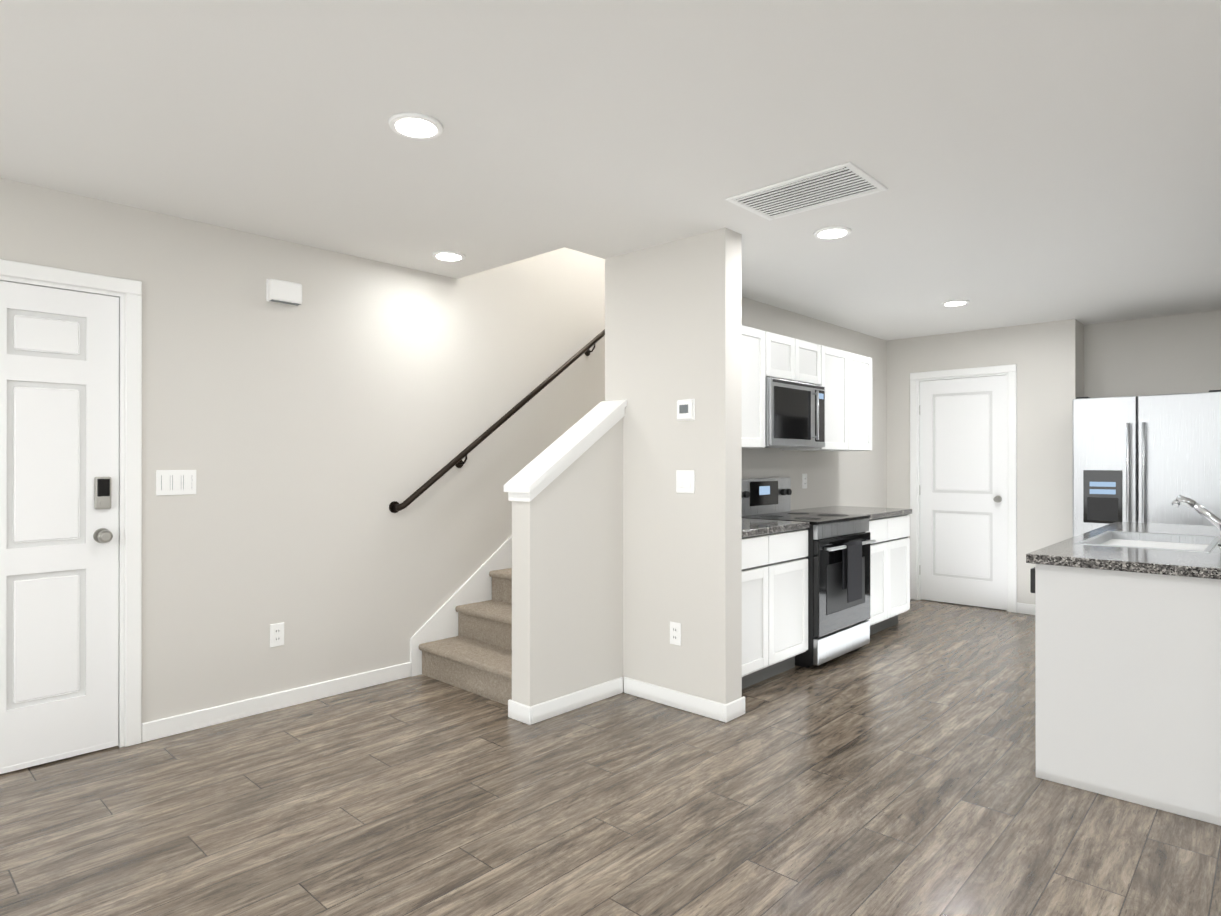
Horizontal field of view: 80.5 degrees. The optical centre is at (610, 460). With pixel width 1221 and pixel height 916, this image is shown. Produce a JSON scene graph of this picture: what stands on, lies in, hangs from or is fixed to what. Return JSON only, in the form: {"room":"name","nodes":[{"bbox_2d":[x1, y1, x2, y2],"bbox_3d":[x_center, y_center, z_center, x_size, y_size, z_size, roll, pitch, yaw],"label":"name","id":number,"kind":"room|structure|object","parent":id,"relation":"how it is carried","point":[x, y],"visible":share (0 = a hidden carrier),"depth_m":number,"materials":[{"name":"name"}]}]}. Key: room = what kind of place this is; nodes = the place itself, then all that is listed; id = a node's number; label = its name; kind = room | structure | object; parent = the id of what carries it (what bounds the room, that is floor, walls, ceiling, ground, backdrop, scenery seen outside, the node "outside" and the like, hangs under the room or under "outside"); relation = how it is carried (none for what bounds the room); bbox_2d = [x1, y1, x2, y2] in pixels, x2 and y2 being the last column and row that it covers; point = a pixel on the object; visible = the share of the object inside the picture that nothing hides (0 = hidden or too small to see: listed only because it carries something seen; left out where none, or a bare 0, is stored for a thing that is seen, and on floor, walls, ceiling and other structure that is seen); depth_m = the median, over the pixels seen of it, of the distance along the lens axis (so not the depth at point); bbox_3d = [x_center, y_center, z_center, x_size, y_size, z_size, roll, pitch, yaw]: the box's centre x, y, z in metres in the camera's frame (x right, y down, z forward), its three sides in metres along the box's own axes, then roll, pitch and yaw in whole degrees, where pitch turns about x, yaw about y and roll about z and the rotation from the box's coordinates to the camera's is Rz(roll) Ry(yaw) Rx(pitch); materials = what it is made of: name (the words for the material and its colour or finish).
{"room":"empty living room","nodes":[
{"label":"empty living room","id":0,"kind":"room"},
{"bbox_2d":[0,178,604,723],"bbox_3d":[-1.165,-1.209,4.453,0.140,5.000,9.950,0,0,43],"label":"wall","id":1,"kind":"structure","parent":0,"point":[330,418],"depth_m":3.87,"materials":[{"name":"white paint"}]},
{"bbox_2d":[0,281,118,773],"bbox_3d":[-2.504,0.273,2.909,0.116,2.014,0.884,0,0,43],"label":"front door","id":2,"kind":"structure","parent":1,"relation":"in","point":[59,504],"depth_m":3.08,"materials":[{"name":"white wood"}]},
{"bbox_2d":[0,259,141,746],"bbox_3d":[-2.554,0.236,2.956,0.168,2.105,1.050,0,0,43],"label":"door frame","id":3,"kind":"structure","parent":1,"relation":"attached to","point":[128,292],"depth_m":3.25,"materials":[{"name":"white wood"}]},
{"bbox_2d":[156,470,195,495],"bbox_3d":[-2.044,0.104,3.397,0.010,0.118,0.168,0,0,43],"label":"light switch","id":4,"kind":"object","parent":1,"relation":"attached to","point":[175,482],"visible":1,"depth_m":3.39,"materials":[{"name":"white plastic"}]},
{"bbox_2d":[141,662,410,742],"bbox_3d":[-1.668,1.246,3.796,0.015,0.088,1.388,0,0,43],"label":"baseboard","id":5,"kind":"structure","parent":1,"relation":"attached to","point":[232,711],"depth_m":3.69,"materials":[{"name":"white wood"}]},
{"bbox_2d":[270,622,283,646],"bbox_3d":[-1.728,0.904,3.737,0.008,0.118,0.072,0,0,43],"label":"electrical outlet","id":6,"kind":"object","parent":1,"relation":"attached to","point":[277,634],"visible":1,"depth_m":3.73,"materials":[{"name":"white plastic"}]},
{"bbox_2d":[266,279,301,305],"bbox_3d":[-1.692,-0.875,3.748,0.050,0.115,0.170,0,0,43],"label":"door chime","id":7,"kind":"object","parent":1,"relation":"attached to","point":[284,292],"visible":0.98,"depth_m":3.72,"materials":[{"name":"white plastic"}]},
{"bbox_2d":[410,535,511,676],"bbox_3d":[0.081,-0.175,5.673,0.015,2.936,3.738,0,0,43],"label":"trim","id":8,"kind":"structure","parent":1,"relation":"attached to","point":[442,621],"depth_m":4.54,"materials":[{"name":"white wood"}]},
{"bbox_2d":[389,329,604,512],"bbox_3d":[0.054,-1.093,5.586,0.097,2.810,3.851,0,0,43],"label":"handrail","id":9,"kind":"object","parent":1,"relation":"attached to","point":[396,506],"visible":0.69,"depth_m":4.62,"materials":[{"name":"brown metal"}]},
{"bbox_2d":[512,418,622,706],"bbox_3d":[-0.213,0.492,3.821,0.140,1.595,0.680,0,0,43],"label":"wall","id":10,"kind":"structure","parent":0,"point":[567,580],"depth_m":3.73,"materials":[{"name":"white paint"}]},
{"bbox_2d":[504,399,626,501],"bbox_3d":[-0.223,-0.069,3.811,0.196,0.542,0.710,0,0,43],"label":"wall cap","id":11,"kind":"object","parent":10,"relation":"on","point":[536,476],"visible":1,"depth_m":3.74,"materials":[{"name":"white wood"}]},
{"bbox_2d":[521,677,624,724],"bbox_3d":[-0.160,1.245,3.762,0.015,0.088,0.695,0,0,43],"label":"baseboard","id":12,"kind":"structure","parent":10,"relation":"attached to","point":[551,708],"depth_m":3.70,"materials":[{"name":"white wood"}]},
{"bbox_2d":[0,599,1220,915],"bbox_3d":[1.464,1.337,1.996,7.450,0.100,10.050,0,0,43],"label":"floor","id":13,"kind":"structure","parent":0,"point":[890,771],"depth_m":2.64,"materials":[{"name":"brown wood"}]},
{"bbox_2d":[419,568,511,705],"bbox_3d":[0.591,-0.038,5.498,0.963,2.660,4.098,0,0,43],"label":"stair","id":14,"kind":"structure","parent":13,"relation":"on","point":[474,656],"depth_m":4.22,"materials":[{"name":"beige carpet"}]},
{"bbox_2d":[742,518,809,688],"bbox_3d":[0.676,0.834,4.306,0.635,0.912,0.940,0,0,43],"label":"base cabinet","id":15,"kind":"object","parent":13,"relation":"on","point":[774,599],"visible":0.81,"depth_m":4.17,"materials":[{"name":"white wood"}]},
{"bbox_2d":[742,477,875,667],"bbox_3d":[1.304,0.709,4.888,0.749,1.165,0.760,0,0,43],"label":"range oven","id":16,"kind":"object","parent":13,"relation":"on","point":[838,557],"visible":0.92,"depth_m":4.62,"materials":[{"name":"silver metal"}]},
{"bbox_2d":[791,506,911,634],"bbox_3d":[1.829,0.836,5.543,0.635,0.912,0.906,0,0,43],"label":"base cabinet","id":17,"kind":"object","parent":13,"relation":"on","point":[889,529],"visible":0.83,"depth_m":5.39,"materials":[{"name":"white wood"}]},
{"bbox_2d":[1026,558,1220,825],"bbox_3d":[2.685,0.852,3.456,0.724,0.872,2.220,0,0,43],"label":"kitchen island","id":18,"kind":"object","parent":13,"relation":"on","point":[1128,653],"depth_m":2.71,"materials":[{"name":"white paint"}]},
{"bbox_2d":[1026,542,1220,573],"bbox_3d":[2.263,0.396,2.770,1.056,0.038,0.570,0,0,43],"label":"island countertop","id":19,"kind":"structure","parent":18,"relation":"on","point":[1136,557],"depth_m":2.84,"materials":[{"name":"grey stone"}]},
{"bbox_2d":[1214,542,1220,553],"bbox_3d":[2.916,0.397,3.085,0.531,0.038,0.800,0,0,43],"label":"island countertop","id":20,"kind":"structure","parent":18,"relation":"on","point":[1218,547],"depth_m":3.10,"materials":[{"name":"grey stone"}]},
{"bbox_2d":[1078,530,1219,549],"bbox_3d":[2.565,0.478,3.412,0.466,0.203,0.816,0,0,43],"label":"sink","id":21,"kind":"object","parent":20,"relation":"in","point":[1108,537],"depth_m":3.63,"materials":[{"name":"silver metal"}]},
{"bbox_2d":[1171,495,1220,544],"bbox_3d":[2.682,0.267,3.261,0.234,0.222,0.060,0,0,43],"label":"sink faucet","id":22,"kind":"object","parent":20,"relation":"on","point":[1178,500],"visible":1,"depth_m":3.26,"materials":[{"name":"silver metal"}]},
{"bbox_2d":[1073,390,1220,536],"bbox_3d":[4.064,0.409,5.400,0.890,1.767,0.904,0,0,43],"label":"fridge","id":23,"kind":"object","parent":13,"relation":"on","point":[1145,459],"visible":0.6,"depth_m":5.11,"materials":[{"name":"silver metal"}]},
{"bbox_2d":[0,0,1220,340],"bbox_3d":[1.464,-1.303,2.001,7.050,0.300,9.650,0,0,43],"label":"ceiling","id":24,"kind":"structure","parent":0,"point":[1024,162],"depth_m":2.54,"materials":[{"name":"white paint"}]},
{"bbox_2d":[388,112,443,139],"bbox_3d":[-0.668,-1.146,2.478,0.184,0.012,0.184,0,0,43],"label":"recessed light","id":25,"kind":"object","parent":24,"relation":"in","point":[415,125],"visible":0.98,"depth_m":2.46,"materials":[{"name":"white plastic"}]},
{"bbox_2d":[432,251,465,260],"bbox_3d":[-0.906,-1.144,4.041,0.184,0.012,0.184,0,0,43],"label":"recessed light","id":26,"kind":"object","parent":24,"relation":"in","point":[448,256],"visible":0.98,"depth_m":4.02,"materials":[{"name":"white plastic"}]},
{"bbox_2d":[726,162,887,220],"bbox_3d":[0.838,-1.146,3.104,0.570,0.010,0.370,0,0,43],"label":"ceiling vent","id":27,"kind":"object","parent":24,"relation":"in","point":[846,181],"visible":1,"depth_m":3.08,"materials":[{"name":"white metal"}]},
{"bbox_2d":[813,226,850,238],"bbox_3d":[1.117,-1.145,3.630,0.184,0.012,0.184,0,0,43],"label":"recessed light","id":28,"kind":"object","parent":24,"relation":"in","point":[833,232],"visible":0.96,"depth_m":3.60,"materials":[{"name":"white plastic"}]},
{"bbox_2d":[941,300,968,305],"bbox_3d":[2.505,-1.142,5.234,0.184,0.012,0.184,0,0,43],"label":"recessed light","id":29,"kind":"object","parent":24,"relation":"in","point":[954,302],"visible":1,"depth_m":5.22,"materials":[{"name":"white plastic"}]},
{"bbox_2d":[613,228,741,703],"bbox_3d":[0.341,0.070,3.870,0.755,2.440,0.145,0,0,43],"label":"wall","id":30,"kind":"structure","parent":0,"point":[677,319],"depth_m":3.74,"materials":[{"name":"white paint"}]},
{"bbox_2d":[670,621,680,645],"bbox_3d":[0.338,0.904,3.766,0.072,0.118,0.008,0,0,43],"label":"outlet","id":31,"kind":"object","parent":30,"relation":"attached to","point":[675,633],"visible":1,"depth_m":3.76,"materials":[{"name":"white plastic"}]},
{"bbox_2d":[625,677,732,722],"bbox_3d":[0.325,1.245,3.774,0.680,0.088,0.015,0,0,43],"label":"baseboard","id":32,"kind":"structure","parent":30,"relation":"attached to","point":[708,708],"depth_m":3.73,"materials":[{"name":"white wood"}]},
{"bbox_2d":[676,470,694,492],"bbox_3d":[0.385,0.109,3.722,0.118,0.118,0.010,0,0,43],"label":"light switch","id":33,"kind":"object","parent":30,"relation":"attached to","point":[685,481],"visible":1,"depth_m":3.72,"materials":[{"name":"white plastic"}]},
{"bbox_2d":[677,399,694,420],"bbox_3d":[0.384,-0.261,3.715,0.110,0.110,0.024,0,0,43],"label":"thermostat","id":34,"kind":"object","parent":30,"relation":"attached to","point":[685,409],"visible":1,"depth_m":3.70,"materials":[{"name":"white plastic"}]},
{"bbox_2d":[605,257,886,509],"bbox_3d":[1.474,-1.207,5.687,0.065,5.000,4.345,0,0,43],"label":"wall","id":35,"kind":"structure","parent":0,"point":[848,478],"depth_m":5.93,"materials":[{"name":"white paint"}]},
{"bbox_2d":[742,325,764,448],"bbox_3d":[0.562,-0.459,4.415,0.324,0.760,0.940,0,0,43],"label":"upper cabinet","id":36,"kind":"object","parent":35,"relation":"attached to","point":[753,387],"visible":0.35,"depth_m":4.56,"materials":[{"name":"white wood"}]},
{"bbox_2d":[765,331,820,384],"bbox_3d":[1.145,-0.691,5.039,0.324,0.295,0.756,0,0,43],"label":"upper cabinet","id":37,"kind":"object","parent":35,"relation":"attached to","point":[791,359],"visible":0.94,"depth_m":4.90,"materials":[{"name":"white wood"}]},
{"bbox_2d":[765,377,824,447],"bbox_3d":[1.173,-0.315,5.012,0.403,0.443,0.754,0,0,43],"label":"microwave","id":38,"kind":"object","parent":37,"relation":"attached to","point":[794,414],"visible":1,"depth_m":4.84,"materials":[{"name":"silver metal"}]},
{"bbox_2d":[802,474,806,488],"bbox_3d":[1.536,0.163,5.698,0.008,0.118,0.072,0,0,43],"label":"outlet","id":39,"kind":"object","parent":35,"relation":"attached to","point":[804,480],"visible":1,"depth_m":5.69,"materials":[{"name":"white plastic"}]},
{"bbox_2d":[781,345,871,450],"bbox_3d":[1.709,-0.457,5.644,0.324,0.760,0.886,0,0,43],"label":"upper cabinet","id":40,"kind":"object","parent":35,"relation":"attached to","point":[846,379],"visible":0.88,"depth_m":5.51,"materials":[{"name":"white wood"}]},
{"bbox_2d":[887,310,1220,603],"bbox_3d":[5.037,0.072,5.059,6.000,2.440,0.600,0,0,43],"label":"wall","id":41,"kind":"structure","parent":0,"point":[1062,365],"depth_m":5.99,"materials":[{"name":"white paint"}]},
{"bbox_2d":[919,375,1006,609],"bbox_3d":[3.125,0.276,6.433,0.734,2.019,0.102,0,0,43],"label":"pantry door","id":42,"kind":"structure","parent":41,"relation":"in","point":[963,515],"depth_m":6.43,"materials":[{"name":"white wood"}]},
{"bbox_2d":[910,364,1016,612],"bbox_3d":[3.167,0.239,6.469,0.890,2.110,0.148,0,0,43],"label":"door frame","id":43,"kind":"structure","parent":41,"relation":"attached to","point":[1008,371],"depth_m":6.30,"materials":[{"name":"white wood"}]},
{"bbox_2d":[1017,602,1034,614],"bbox_3d":[3.611,1.249,5.969,0.440,0.088,0.019,0,0,43],"label":"baseboard","id":44,"kind":"structure","parent":41,"relation":"attached to","point":[1023,608],"depth_m":6.06,"materials":[{"name":"white wood"}]}
]}

